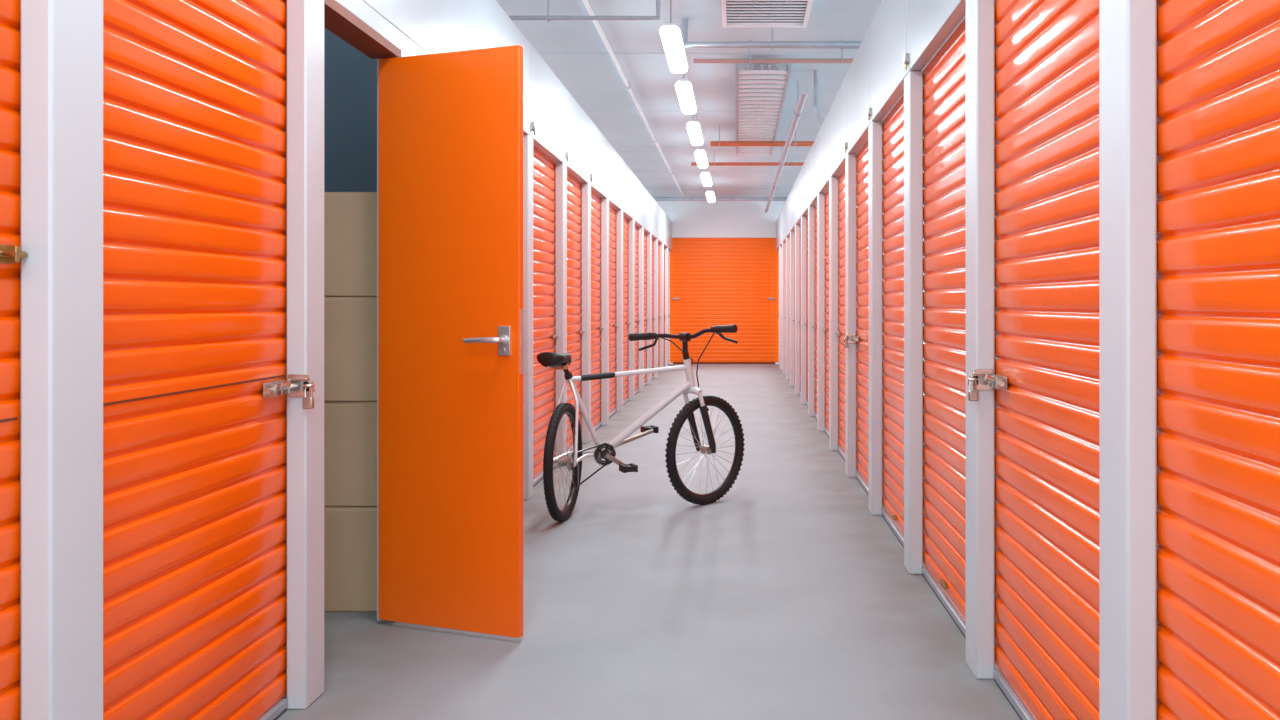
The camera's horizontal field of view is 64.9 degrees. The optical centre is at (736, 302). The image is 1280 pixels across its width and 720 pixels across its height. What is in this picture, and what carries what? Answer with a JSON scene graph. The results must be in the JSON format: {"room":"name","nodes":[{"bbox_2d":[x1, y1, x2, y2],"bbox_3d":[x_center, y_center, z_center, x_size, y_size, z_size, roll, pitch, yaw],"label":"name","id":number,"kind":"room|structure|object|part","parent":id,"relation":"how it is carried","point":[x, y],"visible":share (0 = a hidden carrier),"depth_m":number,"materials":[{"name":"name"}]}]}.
{"room":"self-storage corridor","nodes":[
{"label":"self-storage corridor","id":0,"kind":"room"},
{"bbox_2d":[324,27,376,191],"bbox_3d":[-2.265,-0.160,4.755,1.870,2.620,0.030,0,0,0],"label":"wall","id":1,"kind":"structure","parent":0,"point":[350,76],"depth_m":4.74,"materials":[{"name":"paint"}]},
{"bbox_2d":[335,0,671,250],"bbox_3d":[-1.244,-0.190,8.150,0.054,2.680,21.296,0,0,0],"label":"wall","id":2,"kind":"structure","parent":0,"point":[415,27],"depth_m":5.98,"materials":[{"name":"white paint"}]},
{"bbox_2d":[0,0,27,719],"bbox_3d":[-1.265,0.072,1.238,0.050,2.155,1.204,0,0,0],"label":"roller shutter","id":3,"kind":"object","parent":2,"relation":"attached to","point":[10,253],"visible":0.57,"depth_m":1.76,"materials":[{"name":"orange paint"}]},
{"bbox_2d":[20,0,102,719],"bbox_3d":[-1.246,0.083,1.850,0.058,2.135,0.150,0,0,0],"label":"door frame","id":4,"kind":"structure","parent":2,"relation":"attached to","point":[61,41],"depth_m":1.80,"materials":[{"name":"white metal"}]},
{"bbox_2d":[103,0,314,719],"bbox_3d":[-1.238,0.072,2.376,0.102,2.155,1.030,0,0,0],"label":"roller shutter","id":5,"kind":"object","parent":2,"relation":"attached to","point":[196,387],"visible":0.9,"depth_m":2.35,"materials":[{"name":"orange paint"}]},
{"bbox_2d":[303,387,313,408],"bbox_3d":[-1.203,0.264,2.807,0.028,0.066,0.019,0,0,0],"label":"padlock","id":6,"kind":"object","parent":5,"relation":"hanging from","point":[308,402],"visible":1,"depth_m":2.80,"materials":[{"name":"metal"}]},
{"bbox_2d":[287,0,323,708],"bbox_3d":[-1.246,0.083,2.890,0.058,2.135,0.130,0,0,0],"label":"trim","id":7,"kind":"structure","parent":2,"relation":"attached to","point":[305,18],"depth_m":2.83,"materials":[{"name":"white metal"}]},
{"bbox_2d":[324,0,400,58],"bbox_3d":[-1.271,-0.900,3.290,0.108,0.030,0.670,0,0,0],"label":"trim","id":8,"kind":"structure","parent":2,"relation":"attached to","point":[338,20],"depth_m":3.30,"materials":[{"name":"white metal"}]},
{"bbox_2d":[377,59,378,619],"bbox_3d":[-1.288,0.133,3.650,0.034,2.035,0.050,0,0,0],"label":"trim","id":9,"kind":"structure","parent":2,"relation":"attached to","point":[377,59],"depth_m":3.62,"materials":[{"name":"grey metal"}]},
{"bbox_2d":[378,45,522,637],"bbox_3d":[-1.003,0.130,3.492,0.588,2.004,0.158,0,0,21],"label":"door","id":10,"kind":"structure","parent":2,"relation":"in","point":[450,124],"depth_m":3.47,"materials":[{"name":"orange paint"}]},
{"bbox_3d":[-0.851,0.124,3.378,0.141,0.032,0.057,0,0,20],"label":"lever","id":11,"kind":"part","parent":10,"relation":"part of","materials":[{"name":"metal"}]},
{"bbox_3d":[-0.788,0.128,3.389,0.046,0.100,0.013,0,0,20],"label":"handle","id":12,"kind":"part","parent":10,"relation":"part of","materials":[{"name":"metal"}]},
{"bbox_3d":[-0.730,0.130,3.388,0.002,0.220,0.018,0,0,20],"label":"lock plate","id":13,"kind":"part","parent":10,"relation":"part of","materials":[{"name":"metal"}]},
{"bbox_2d":[523,134,532,499],"bbox_3d":[-1.246,0.083,5.906,0.058,2.135,0.148,0,0,0],"label":"trim","id":14,"kind":"structure","parent":2,"relation":"attached to","point":[527,140],"depth_m":5.83,"materials":[{"name":"white metal"}]},
{"bbox_2d":[532,122,535,134],"bbox_3d":[-1.210,-1.037,5.950,0.023,0.076,0.040,0,0,0],"label":"sensor","id":15,"kind":"object","parent":2,"relation":"attached to","point":[533,123],"visible":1,"depth_m":5.93,"materials":[{"name":"metal"}]},
{"bbox_2d":[533,145,558,486],"bbox_3d":[-1.265,0.072,6.497,0.050,2.155,1.162,0,0,0],"label":"roller shutter","id":16,"kind":"object","parent":2,"relation":"attached to","point":[544,336],"visible":0.59,"depth_m":6.57,"materials":[{"name":"orange paint"}]},
{"bbox_2d":[555,163,566,466],"bbox_3d":[-1.246,0.083,7.086,0.058,2.135,0.148,0,0,0],"label":"trim","id":17,"kind":"structure","parent":2,"relation":"attached to","point":[560,168],"depth_m":7.01,"materials":[{"name":"white metal"}]},
{"bbox_2d":[567,171,584,456],"bbox_3d":[-1.265,0.072,7.677,0.050,2.155,1.162,0,0,0],"label":"roller shutter","id":18,"kind":"object","parent":2,"relation":"attached to","point":[574,331],"visible":0.52,"depth_m":7.86,"materials":[{"name":"orange paint"}]},
{"bbox_2d":[581,183,590,442],"bbox_3d":[-1.246,0.083,8.266,0.058,2.135,0.148,0,0,0],"label":"trim","id":19,"kind":"structure","parent":2,"relation":"attached to","point":[585,187],"depth_m":8.19,"materials":[{"name":"white metal"}]},
{"bbox_2d":[591,190,603,430],"bbox_3d":[-1.265,0.072,8.857,0.050,2.155,1.162,0,0,0],"label":"roller shutter","id":20,"kind":"object","parent":2,"relation":"attached to","point":[596,328],"visible":0.62,"depth_m":9.10,"materials":[{"name":"orange paint"}]},
{"bbox_2d":[601,198,608,425],"bbox_3d":[-1.246,0.083,9.446,0.058,2.135,0.148,0,0,0],"label":"trim","id":21,"kind":"structure","parent":2,"relation":"attached to","point":[604,201],"depth_m":9.37,"materials":[{"name":"white metal"}]},
{"bbox_2d":[609,204,618,417],"bbox_3d":[-1.265,0.072,10.037,0.050,2.155,1.162,0,0,0],"label":"roller shutter","id":22,"kind":"object","parent":2,"relation":"attached to","point":[612,211],"visible":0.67,"depth_m":10.27,"materials":[{"name":"orange paint"}]},
{"bbox_2d":[616,210,622,411],"bbox_3d":[-1.246,0.083,10.626,0.058,2.135,0.148,0,0,0],"label":"trim","id":23,"kind":"structure","parent":2,"relation":"attached to","point":[619,213],"depth_m":10.55,"materials":[{"name":"white metal"}]},
{"bbox_2d":[623,215,627,401],"bbox_3d":[-1.284,0.058,11.217,0.012,2.125,1.162,0,0,0],"label":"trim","id":24,"kind":"structure","parent":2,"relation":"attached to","point":[625,220],"depth_m":11.47,"materials":[{"name":"white paint"}]},
{"bbox_2d":[623,215,630,405],"bbox_3d":[-1.265,0.072,11.217,0.050,2.155,1.162,0,0,0],"label":"roller shutter","id":25,"kind":"object","parent":2,"relation":"attached to","point":[625,219],"visible":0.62,"depth_m":11.47,"materials":[{"name":"orange paint"}]},
{"bbox_2d":[628,219,634,400],"bbox_3d":[-1.246,0.083,11.806,0.058,2.135,0.148,0,0,0],"label":"trim","id":26,"kind":"structure","parent":2,"relation":"attached to","point":[631,223],"depth_m":11.73,"materials":[{"name":"white metal"}]},
{"bbox_2d":[635,224,637,390],"bbox_3d":[-1.284,0.058,12.397,0.012,2.125,1.162,0,0,0],"label":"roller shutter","id":27,"kind":"object","parent":2,"relation":"attached to","point":[636,227],"depth_m":12.73,"materials":[{"name":"orange paint"}]},
{"bbox_2d":[635,224,640,394],"bbox_3d":[-1.265,0.072,12.397,0.050,2.155,1.162,0,0,0],"label":"roller shutter","id":28,"kind":"object","parent":2,"relation":"attached to","point":[636,226],"visible":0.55,"depth_m":12.73,"materials":[{"name":"orange paint"}]},
{"bbox_2d":[638,227,643,391],"bbox_3d":[-1.246,0.083,12.986,0.058,2.135,0.148,0,0,0],"label":"trim","id":29,"kind":"structure","parent":2,"relation":"attached to","point":[640,229],"depth_m":12.91,"materials":[{"name":"white metal"}]},
{"bbox_2d":[644,231,646,382],"bbox_3d":[-1.284,0.058,13.577,0.012,2.125,1.162,0,0,0],"label":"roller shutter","id":30,"kind":"object","parent":2,"relation":"attached to","point":[645,234],"depth_m":13.97,"materials":[{"name":"orange paint"}]},
{"bbox_2d":[644,231,648,386],"bbox_3d":[-1.265,0.072,13.577,0.050,2.155,1.162,0,0,0],"label":"roller shutter","id":31,"kind":"object","parent":2,"relation":"attached to","point":[645,233],"visible":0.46,"depth_m":13.97,"materials":[{"name":"orange paint"}]},
{"bbox_2d":[647,233,651,384],"bbox_3d":[-1.246,0.083,14.166,0.058,2.135,0.148,0,0,0],"label":"trim","id":32,"kind":"structure","parent":2,"relation":"attached to","point":[649,235],"depth_m":14.09,"materials":[{"name":"white metal"}]},
{"bbox_2d":[646,237,655,379],"bbox_3d":[-1.265,0.072,14.757,0.050,2.155,1.162,0,0,0],"label":"roller shutter","id":33,"kind":"object","parent":2,"relation":"attached to","point":[653,317],"visible":0.35,"depth_m":15.16,"materials":[{"name":"orange paint"}]},
{"bbox_2d":[654,239,657,377],"bbox_3d":[-1.246,0.083,15.346,0.058,2.135,0.148,0,0,0],"label":"trim","id":34,"kind":"structure","parent":2,"relation":"attached to","point":[655,240],"depth_m":15.27,"materials":[{"name":"white metal"}]},
{"bbox_2d":[653,242,660,375],"bbox_3d":[-1.265,0.072,15.937,0.050,2.155,1.162,0,0,0],"label":"roller shutter","id":35,"kind":"object","parent":2,"relation":"attached to","point":[659,316],"visible":0.38,"depth_m":16.31,"materials":[{"name":"orange paint"}]},
{"bbox_2d":[660,243,663,372],"bbox_3d":[-1.246,0.083,16.526,0.058,2.135,0.148,0,0,0],"label":"trim","id":36,"kind":"structure","parent":2,"relation":"attached to","point":[661,244],"depth_m":16.45,"materials":[{"name":"white metal"}]},
{"bbox_2d":[659,246,665,366],"bbox_3d":[-1.265,0.072,17.117,0.050,2.155,1.162,0,0,0],"label":"roller shutter","id":37,"kind":"object","parent":2,"relation":"attached to","point":[659,246],"visible":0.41,"depth_m":17.63,"materials":[{"name":"orange paint"}]},
{"bbox_2d":[665,247,668,366],"bbox_3d":[-1.246,0.083,17.706,0.058,2.135,0.148,0,0,0],"label":"trim","id":38,"kind":"structure","parent":2,"relation":"attached to","point":[666,248],"depth_m":17.63,"materials":[{"name":"white metal"}]},
{"bbox_2d":[277,362,1019,719],"bbox_3d":[-0.300,1.210,8.750,7.800,0.120,22.500,0,0,0],"label":"floor","id":39,"kind":"structure","parent":0,"point":[782,596],"depth_m":3.69,"materials":[{"name":"paint"}]},
{"bbox_2d":[324,506,376,611],"bbox_3d":[-1.623,0.955,3.985,0.617,0.390,0.530,0,0,0],"label":"cardboard box","id":40,"kind":"object","parent":39,"relation":"on","point":[350,532],"visible":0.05,"depth_m":3.72,"materials":[{"name":"beige cardboard"}]},
{"bbox_2d":[324,402,376,505],"bbox_3d":[-1.617,0.564,3.989,0.617,0.390,0.530,0,0,0],"label":"cardboard box","id":41,"kind":"object","parent":40,"relation":"on","point":[350,428],"visible":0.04,"depth_m":3.72,"materials":[{"name":"beige cardboard"}]},
{"bbox_2d":[324,297,376,401],"bbox_3d":[-1.627,0.172,3.983,0.617,0.390,0.530,0,0,0],"label":"cardboard box","id":42,"kind":"object","parent":41,"relation":"on","point":[350,323],"visible":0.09,"depth_m":3.72,"materials":[{"name":"beige cardboard"}]},
{"bbox_2d":[324,192,376,296],"bbox_3d":[-1.619,-0.219,3.990,0.617,0.390,0.530,0,0,0],"label":"cardboard box","id":43,"kind":"object","parent":42,"relation":"on","point":[350,218],"visible":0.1,"depth_m":3.73,"materials":[{"name":"beige cardboard"}]},
{"bbox_2d":[537,324,744,520],"bbox_3d":[-0.494,0.633,5.543,1.299,1.035,0.679,0,0,-23],"label":"bicycle","id":44,"kind":"object","parent":39,"relation":"on","point":[560,361],"visible":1,"depth_m":5.55,"materials":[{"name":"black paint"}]},
{"bbox_3d":[-0.956,0.331,5.379,0.068,0.053,0.196,0,0,25],"label":"saddle rail","id":45,"kind":"part","parent":44,"relation":"part of","materials":[{"name":"metal"}]},
{"bbox_3d":[-0.918,0.386,5.421,0.043,0.119,0.080,0,0,42],"label":"seat post","id":46,"kind":"part","parent":44,"relation":"part of","materials":[{"name":"metal"}]},
{"bbox_3d":[-0.790,0.880,5.422,0.044,0.209,0.385,0,0,31],"label":"chain","id":47,"kind":"part","parent":44,"relation":"part of","materials":[{"name":"black paint"}]},
{"bbox_3d":[-0.677,0.874,5.557,0.127,0.096,0.030,0,0,-22],"label":"crank arm","id":48,"kind":"part","parent":44,"relation":"part of","materials":[{"name":"metal"}]},
{"bbox_3d":[-0.613,0.587,5.487,0.759,0.550,0.431,0,0,0],"label":"frame","id":49,"kind":"part","parent":44,"relation":"part of","materials":[{"name":"white metal"}]},
{"bbox_3d":[-0.636,0.792,5.728,0.333,0.126,0.032,0,0,-23],"label":"crank arm","id":50,"kind":"part","parent":44,"relation":"part of","materials":[{"name":"metal"}]},
{"bbox_3d":[-0.499,0.223,5.733,0.070,0.110,0.148,0,0,-39],"label":"brake lever","id":51,"kind":"part","parent":44,"relation":"part of","materials":[{"name":"black paint"}]},
{"bbox_3d":[-0.286,0.249,5.625,0.083,0.166,0.091,0,0,42],"label":"stem","id":52,"kind":"part","parent":44,"relation":"part of","materials":[{"name":"black paint"}]},
{"bbox_3d":[-0.255,0.714,5.744,0.105,0.279,0.044,0,0,-30],"label":"fork leg","id":53,"kind":"part","parent":44,"relation":"part of","materials":[{"name":"black paint"}]},
{"bbox_3d":[-0.167,0.714,5.664,0.104,0.278,0.044,0,0,-30],"label":"fork leg","id":54,"kind":"part","parent":44,"relation":"part of","materials":[{"name":"black paint"}]},
{"bbox_3d":[-0.068,0.174,5.490,0.152,0.096,0.070,0,0,8],"label":"brake lever","id":55,"kind":"part","parent":44,"relation":"part of","materials":[{"name":"black paint"}]},
{"bbox_2d":[496,0,965,196],"bbox_3d":[-0.300,-2.057,8.750,7.800,0.126,22.500,0,0,0],"label":"ceiling","id":56,"kind":"structure","parent":0,"point":[575,51],"depth_m":8.83,"materials":[{"name":"white paint"}]},
{"bbox_2d":[509,0,660,21],"bbox_3d":[-1.941,-1.891,6.350,2.918,0.217,0.054,0,0,0],"label":"conduit","id":57,"kind":"object","parent":56,"relation":"hanging from","point":[658,2],"visible":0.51,"depth_m":6.33,"materials":[{"name":"grey metal"}]},
{"bbox_2d":[583,0,683,196],"bbox_3d":[-0.980,-1.964,8.850,0.046,0.073,19.700,0,0,0],"label":"conduit","id":58,"kind":"object","parent":56,"relation":"hanging from","point":[586,3],"visible":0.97,"depth_m":8.71,"materials":[{"name":"white metal"}]},
{"bbox_2d":[660,0,687,72],"bbox_3d":[-0.430,-1.850,6.900,0.132,0.300,1.000,0,0,0],"label":"ceiling light","id":59,"kind":"object","parent":56,"relation":"hanging from","point":[670,34],"visible":1,"depth_m":6.64,"materials":[{"name":"white plastic"}]},
{"bbox_2d":[660,26,687,72],"bbox_3d":[-0.430,-1.735,6.900,0.132,0.070,1.000,0,0,0],"label":"diffuser","id":60,"kind":"object","parent":59,"relation":"attached to","point":[671,37],"depth_m":6.71,"materials":[{"name":"white plastic"}]},
{"bbox_2d":[675,73,695,113],"bbox_3d":[-0.430,-1.850,8.500,0.132,0.300,1.000,0,0,0],"label":"ceiling light","id":61,"kind":"object","parent":56,"relation":"hanging from","point":[683,87],"visible":0.96,"depth_m":8.23,"materials":[{"name":"white plastic"}]},
{"bbox_2d":[686,114,702,145],"bbox_3d":[-0.430,-1.850,10.300,0.132,0.300,1.000,0,0,0],"label":"ceiling light","id":62,"kind":"object","parent":56,"relation":"hanging from","point":[693,127],"visible":0.97,"depth_m":10.03,"materials":[{"name":"white plastic"}]},
{"bbox_2d":[694,144,707,167],"bbox_3d":[-0.430,-1.850,12.100,0.132,0.300,1.000,0,0,0],"label":"ceiling light","id":63,"kind":"object","parent":56,"relation":"hanging from","point":[700,154],"visible":0.97,"depth_m":11.76,"materials":[{"name":"white plastic"}]},
{"bbox_2d":[701,167,711,186],"bbox_3d":[-0.430,-1.850,14.100,0.132,0.300,1.000,0,0,0],"label":"ceiling light","id":64,"kind":"object","parent":56,"relation":"hanging from","point":[705,176],"visible":0.91,"depth_m":13.76,"materials":[{"name":"white plastic"}]},
{"bbox_2d":[706,186,714,201],"bbox_3d":[-0.430,-1.850,16.400,0.132,0.300,1.000,0,0,0],"label":"ceiling light","id":65,"kind":"object","parent":56,"relation":"hanging from","point":[710,195],"visible":0.97,"depth_m":15.96,"materials":[{"name":"white plastic"}]},
{"bbox_2d":[706,192,714,201],"bbox_3d":[-0.430,-1.735,16.400,0.132,0.070,1.000,0,0,0],"label":"diffuser","id":66,"kind":"object","parent":65,"relation":"attached to","point":[710,195],"depth_m":16.11,"materials":[{"name":"white plastic"}]},
{"bbox_2d":[653,188,786,200],"bbox_3d":[0.000,-1.883,17.400,4.000,0.234,0.088,0,0,0],"label":"pipe","id":67,"kind":"object","parent":56,"relation":"hanging from","point":[777,198],"visible":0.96,"depth_m":17.37,"materials":[{"name":"metal"}]},
{"bbox_2d":[735,63,790,154],"bbox_3d":[0.210,-1.930,10.300,0.444,0.140,4.600,0,0,0],"label":"ceiling vent","id":68,"kind":"object","parent":56,"relation":"hanging from","point":[750,125],"visible":0.9,"depth_m":9.50,"materials":[{"name":"white metal"}]},
{"bbox_3d":[0.000,-1.895,10.300,0.024,0.070,4.600,0,0,0],"label":"rail","id":69,"kind":"part","parent":68,"relation":"part of","materials":[{"name":"metal"}]},
{"bbox_3d":[0.420,-1.895,10.300,0.024,0.070,4.600,0,0,0],"label":"rail","id":70,"kind":"part","parent":68,"relation":"part of","materials":[{"name":"white metal"}]},
{"bbox_2d":[721,0,812,27],"bbox_3d":[0.190,-1.950,6.580,0.580,0.100,0.640,0,0,0],"label":"ceiling vent","id":71,"kind":"object","parent":56,"relation":"in","point":[735,13],"visible":1,"depth_m":6.62,"materials":[{"name":"white metal"}]},
{"bbox_2d":[691,150,856,165],"bbox_3d":[0.700,-1.895,13.100,2.600,0.211,0.062,0,0,0],"label":"pipe","id":72,"kind":"object","parent":56,"relation":"hanging from","point":[714,163],"visible":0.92,"depth_m":13.09,"materials":[{"name":"metal"}]},
{"bbox_2d":[765,81,807,212],"bbox_3d":[0.550,-1.839,13.400,0.074,0.322,10.600,0,0,0],"label":"pipe","id":73,"kind":"object","parent":56,"relation":"hanging from","point":[800,100],"visible":1,"depth_m":10.18,"materials":[{"name":"white metal"}]},
{"bbox_2d":[710,126,882,146],"bbox_3d":[0.850,-1.881,11.300,2.300,0.239,0.078,0,0,0],"label":"pipe","id":74,"kind":"object","parent":56,"relation":"hanging from","point":[719,143],"visible":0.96,"depth_m":11.28,"materials":[{"name":"metal"}]},
{"bbox_2d":[693,40,930,63],"bbox_3d":[1.035,-1.907,7.600,2.730,0.186,0.052,0,0,0],"label":"pipe","id":75,"kind":"object","parent":56,"relation":"hanging from","point":[749,60],"visible":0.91,"depth_m":7.59,"materials":[{"name":"orange metal"}]},
{"bbox_2d":[681,18,944,49],"bbox_3d":[1.002,-1.891,7.050,2.797,0.217,0.074,0,0,0],"label":"pipe","id":76,"kind":"object","parent":56,"relation":"hanging from","point":[772,44],"visible":0.58,"depth_m":7.03,"materials":[{"name":"grey metal"}]},
{"bbox_2d":[814,70,823,123],"bbox_3d":[0.715,-1.765,8.600,0.113,0.470,0.043,0,0,0],"label":"pipe","id":77,"kind":"object","parent":56,"relation":"hanging from","point":[819,118],"visible":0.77,"depth_m":8.58,"materials":[{"name":"grey metal"}]},
{"bbox_2d":[600,201,923,363],"bbox_3d":[-0.300,-0.425,18.880,7.800,3.150,0.160,0,0,0],"label":"wall","id":78,"kind":"structure","parent":0,"point":[690,219],"depth_m":18.80,"materials":[{"name":"white paint"}]},
{"bbox_2d":[669,238,778,363],"bbox_3d":[-0.243,-0.050,18.818,2.057,2.400,0.054,0,0,0],"label":"roller shutter","id":79,"kind":"object","parent":78,"relation":"attached to","point":[713,281],"visible":0.9,"depth_m":18.84,"materials":[{"name":"orange paint"}]},
{"bbox_2d":[776,0,965,250],"bbox_3d":[0.757,-1.258,8.150,0.054,0.545,21.296,0,0,0],"label":"wall","id":80,"kind":"structure","parent":0,"point":[874,79],"depth_m":5.40,"materials":[{"name":"white paint"}]},
{"bbox_2d":[779,246,781,369],"bbox_3d":[0.759,0.083,17.286,0.058,2.135,0.148,0,0,0],"label":"trim","id":81,"kind":"structure","parent":80,"relation":"attached to","point":[780,247],"depth_m":17.21,"materials":[{"name":"metal"}]},
{"bbox_2d":[782,242,785,374],"bbox_3d":[0.759,0.083,16.106,0.058,2.135,0.148,0,0,0],"label":"trim","id":82,"kind":"structure","parent":80,"relation":"attached to","point":[783,243],"depth_m":16.03,"materials":[{"name":"metal"}]},
{"bbox_2d":[786,237,789,379],"bbox_3d":[0.759,0.083,14.926,0.058,2.135,0.148,0,0,0],"label":"trim","id":83,"kind":"structure","parent":80,"relation":"attached to","point":[787,238],"depth_m":14.85,"materials":[{"name":"metal"}]},
{"bbox_2d":[790,231,794,386],"bbox_3d":[0.759,0.083,13.746,0.058,2.135,0.148,0,0,0],"label":"trim","id":84,"kind":"structure","parent":80,"relation":"attached to","point":[792,233],"depth_m":13.67,"materials":[{"name":"metal"}]},
{"bbox_2d":[792,234,800,387],"bbox_3d":[0.778,0.072,13.157,0.050,2.155,1.162,0,0,0],"label":"roller shutter","id":85,"kind":"object","parent":80,"relation":"attached to","point":[800,234],"visible":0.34,"depth_m":12.63,"materials":[{"name":"orange paint"}]},
{"bbox_2d":[795,224,799,394],"bbox_3d":[0.759,0.083,12.566,0.058,2.135,0.148,0,0,0],"label":"trim","id":86,"kind":"structure","parent":80,"relation":"attached to","point":[797,226],"depth_m":12.49,"materials":[{"name":"metal"}]},
{"bbox_2d":[799,223,800,395],"bbox_3d":[0.778,0.072,11.977,0.050,2.155,1.162,0,0,0],"label":"roller shutter","id":87,"kind":"object","parent":80,"relation":"attached to","point":[800,223],"visible":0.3,"depth_m":12.47,"materials":[{"name":"orange paint"}]},
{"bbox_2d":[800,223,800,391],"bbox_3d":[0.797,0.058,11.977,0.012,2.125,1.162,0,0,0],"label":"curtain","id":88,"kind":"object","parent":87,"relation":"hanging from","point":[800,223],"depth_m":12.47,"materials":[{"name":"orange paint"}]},
{"bbox_2d":[801,216,806,404],"bbox_3d":[0.759,0.083,11.386,0.058,2.135,0.148,0,0,0],"label":"trim","id":89,"kind":"structure","parent":80,"relation":"attached to","point":[803,218],"depth_m":11.31,"materials":[{"name":"metal"}]},
{"bbox_2d":[804,215,815,406],"bbox_3d":[0.778,0.072,10.797,0.050,2.155,1.162,0,0,0],"label":"roller shutter","id":90,"kind":"object","parent":80,"relation":"attached to","point":[806,323],"visible":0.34,"depth_m":11.23,"materials":[{"name":"orange paint"}]},
{"bbox_2d":[808,206,814,415],"bbox_3d":[0.759,0.083,10.206,0.058,2.135,0.148,0,0,0],"label":"trim","id":91,"kind":"structure","parent":80,"relation":"attached to","point":[811,209],"depth_m":10.13,"materials":[{"name":"white metal"}]},
{"bbox_2d":[812,199,825,419],"bbox_3d":[0.778,0.072,9.617,0.050,2.155,1.162,0,0,0],"label":"roller shutter","id":92,"kind":"object","parent":80,"relation":"attached to","point":[815,325],"visible":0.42,"depth_m":10.05,"materials":[{"name":"orange paint"}]},
{"bbox_2d":[817,193,824,430],"bbox_3d":[0.759,0.083,9.026,0.058,2.135,0.148,0,0,0],"label":"trim","id":93,"kind":"structure","parent":80,"relation":"attached to","point":[821,196],"depth_m":8.95,"materials":[{"name":"white metal"}]},
{"bbox_2d":[822,184,838,436],"bbox_3d":[0.778,0.072,8.437,0.050,2.155,1.162,0,0,0],"label":"roller shutter","id":94,"kind":"object","parent":80,"relation":"attached to","point":[826,329],"visible":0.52,"depth_m":8.80,"materials":[{"name":"orange paint"}]},
{"bbox_2d":[829,176,837,450],"bbox_3d":[0.759,0.083,7.846,0.058,2.135,0.148,0,0,0],"label":"trim","id":95,"kind":"structure","parent":80,"relation":"attached to","point":[833,181],"depth_m":7.77,"materials":[{"name":"white metal"}]},
{"bbox_2d":[835,163,856,460],"bbox_3d":[0.778,0.072,7.257,0.050,2.155,1.162,0,0,0],"label":"roller shutter","id":96,"kind":"object","parent":80,"relation":"attached to","point":[841,178],"visible":0.44,"depth_m":7.58,"materials":[{"name":"orange paint"}]},
{"bbox_2d":[844,143,847,152],"bbox_3d":[0.723,-1.027,6.622,0.022,0.066,0.040,0,0,0],"label":"sensor","id":97,"kind":"object","parent":80,"relation":"attached to","point":[845,144],"visible":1,"depth_m":6.60,"materials":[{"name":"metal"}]},
{"bbox_2d":[845,154,855,476],"bbox_3d":[0.759,0.083,6.666,0.058,2.135,0.148,0,0,0],"label":"trim","id":98,"kind":"structure","parent":80,"relation":"attached to","point":[850,159],"depth_m":6.59,"materials":[{"name":"white metal"}]},
{"bbox_2d":[844,133,882,494],"bbox_3d":[0.751,0.072,6.077,0.102,2.155,1.162,0,0,0],"label":"roller shutter","id":99,"kind":"object","parent":80,"relation":"attached to","point":[861,338],"visible":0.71,"depth_m":6.34,"materials":[{"name":"orange paint"}]},
{"bbox_2d":[867,108,871,119],"bbox_3d":[0.723,-1.027,5.442,0.022,0.066,0.040,0,0,0],"label":"sensor","id":100,"kind":"object","parent":80,"relation":"attached to","point":[869,110],"visible":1,"depth_m":5.42,"materials":[{"name":"metal"}]},
{"bbox_2d":[868,121,881,514],"bbox_3d":[0.759,0.083,5.486,0.058,2.135,0.148,0,0,0],"label":"trim","id":101,"kind":"structure","parent":80,"relation":"attached to","point":[875,128],"depth_m":5.41,"materials":[{"name":"white metal"}]},
{"bbox_2d":[881,94,903,547],"bbox_3d":[0.788,0.072,4.897,0.030,2.155,1.162,0,0,0],"label":"roller shutter","id":102,"kind":"object","parent":80,"relation":"attached to","point":[892,513],"visible":0.52,"depth_m":5.06,"materials":[{"name":"orange paint"}]},
{"bbox_2d":[903,53,908,69],"bbox_3d":[0.723,-1.027,4.262,0.022,0.066,0.040,0,0,0],"label":"sensor","id":103,"kind":"object","parent":80,"relation":"attached to","point":[906,55],"visible":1,"depth_m":4.24,"materials":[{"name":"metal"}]},
{"bbox_2d":[904,71,922,573],"bbox_3d":[0.759,0.083,4.306,0.058,2.135,0.148,0,0,0],"label":"trim","id":104,"kind":"structure","parent":80,"relation":"attached to","point":[913,81],"depth_m":4.23,"materials":[{"name":"white metal"}]},
{"bbox_2d":[922,16,965,638],"bbox_3d":[0.788,0.072,3.717,0.030,2.155,1.162,0,0,0],"label":"roller shutter","id":105,"kind":"object","parent":80,"relation":"attached to","point":[944,76],"visible":0.65,"depth_m":3.78,"materials":[{"name":"orange paint"}]},
{"bbox_2d":[966,0,994,678],"bbox_3d":[0.759,0.083,3.126,0.058,2.135,0.148,0,0,0],"label":"trim","id":106,"kind":"structure","parent":80,"relation":"attached to","point":[980,14],"depth_m":3.05,"materials":[{"name":"white metal"}]},
{"bbox_2d":[968,0,1098,719],"bbox_3d":[0.751,0.072,2.537,0.102,2.155,1.162,0,0,0],"label":"roller shutter","id":107,"kind":"object","parent":80,"relation":"attached to","point":[1045,381],"visible":0.83,"depth_m":2.54,"materials":[{"name":"orange paint"}]},
{"bbox_2d":[968,381,977,400],"bbox_3d":[0.716,0.264,3.034,0.028,0.066,0.019,0,0,0],"label":"padlock","id":108,"kind":"object","parent":107,"relation":"hanging from","point":[972,394],"visible":1,"depth_m":3.03,"materials":[{"name":"metal"}]},
{"bbox_2d":[1099,0,1156,719],"bbox_3d":[0.759,0.083,1.946,0.058,2.135,0.148,0,0,0],"label":"door frame","id":109,"kind":"structure","parent":80,"relation":"attached to","point":[1127,28],"depth_m":1.87,"materials":[{"name":"white metal"}]},
{"bbox_2d":[1157,0,1279,719],"bbox_3d":[0.791,0.072,1.357,0.022,2.155,1.162,0,0,0],"label":"roller shutter","id":110,"kind":"object","parent":80,"relation":"attached to","point":[1218,61],"visible":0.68,"depth_m":1.65,"materials":[{"name":"orange paint"}]}
]}

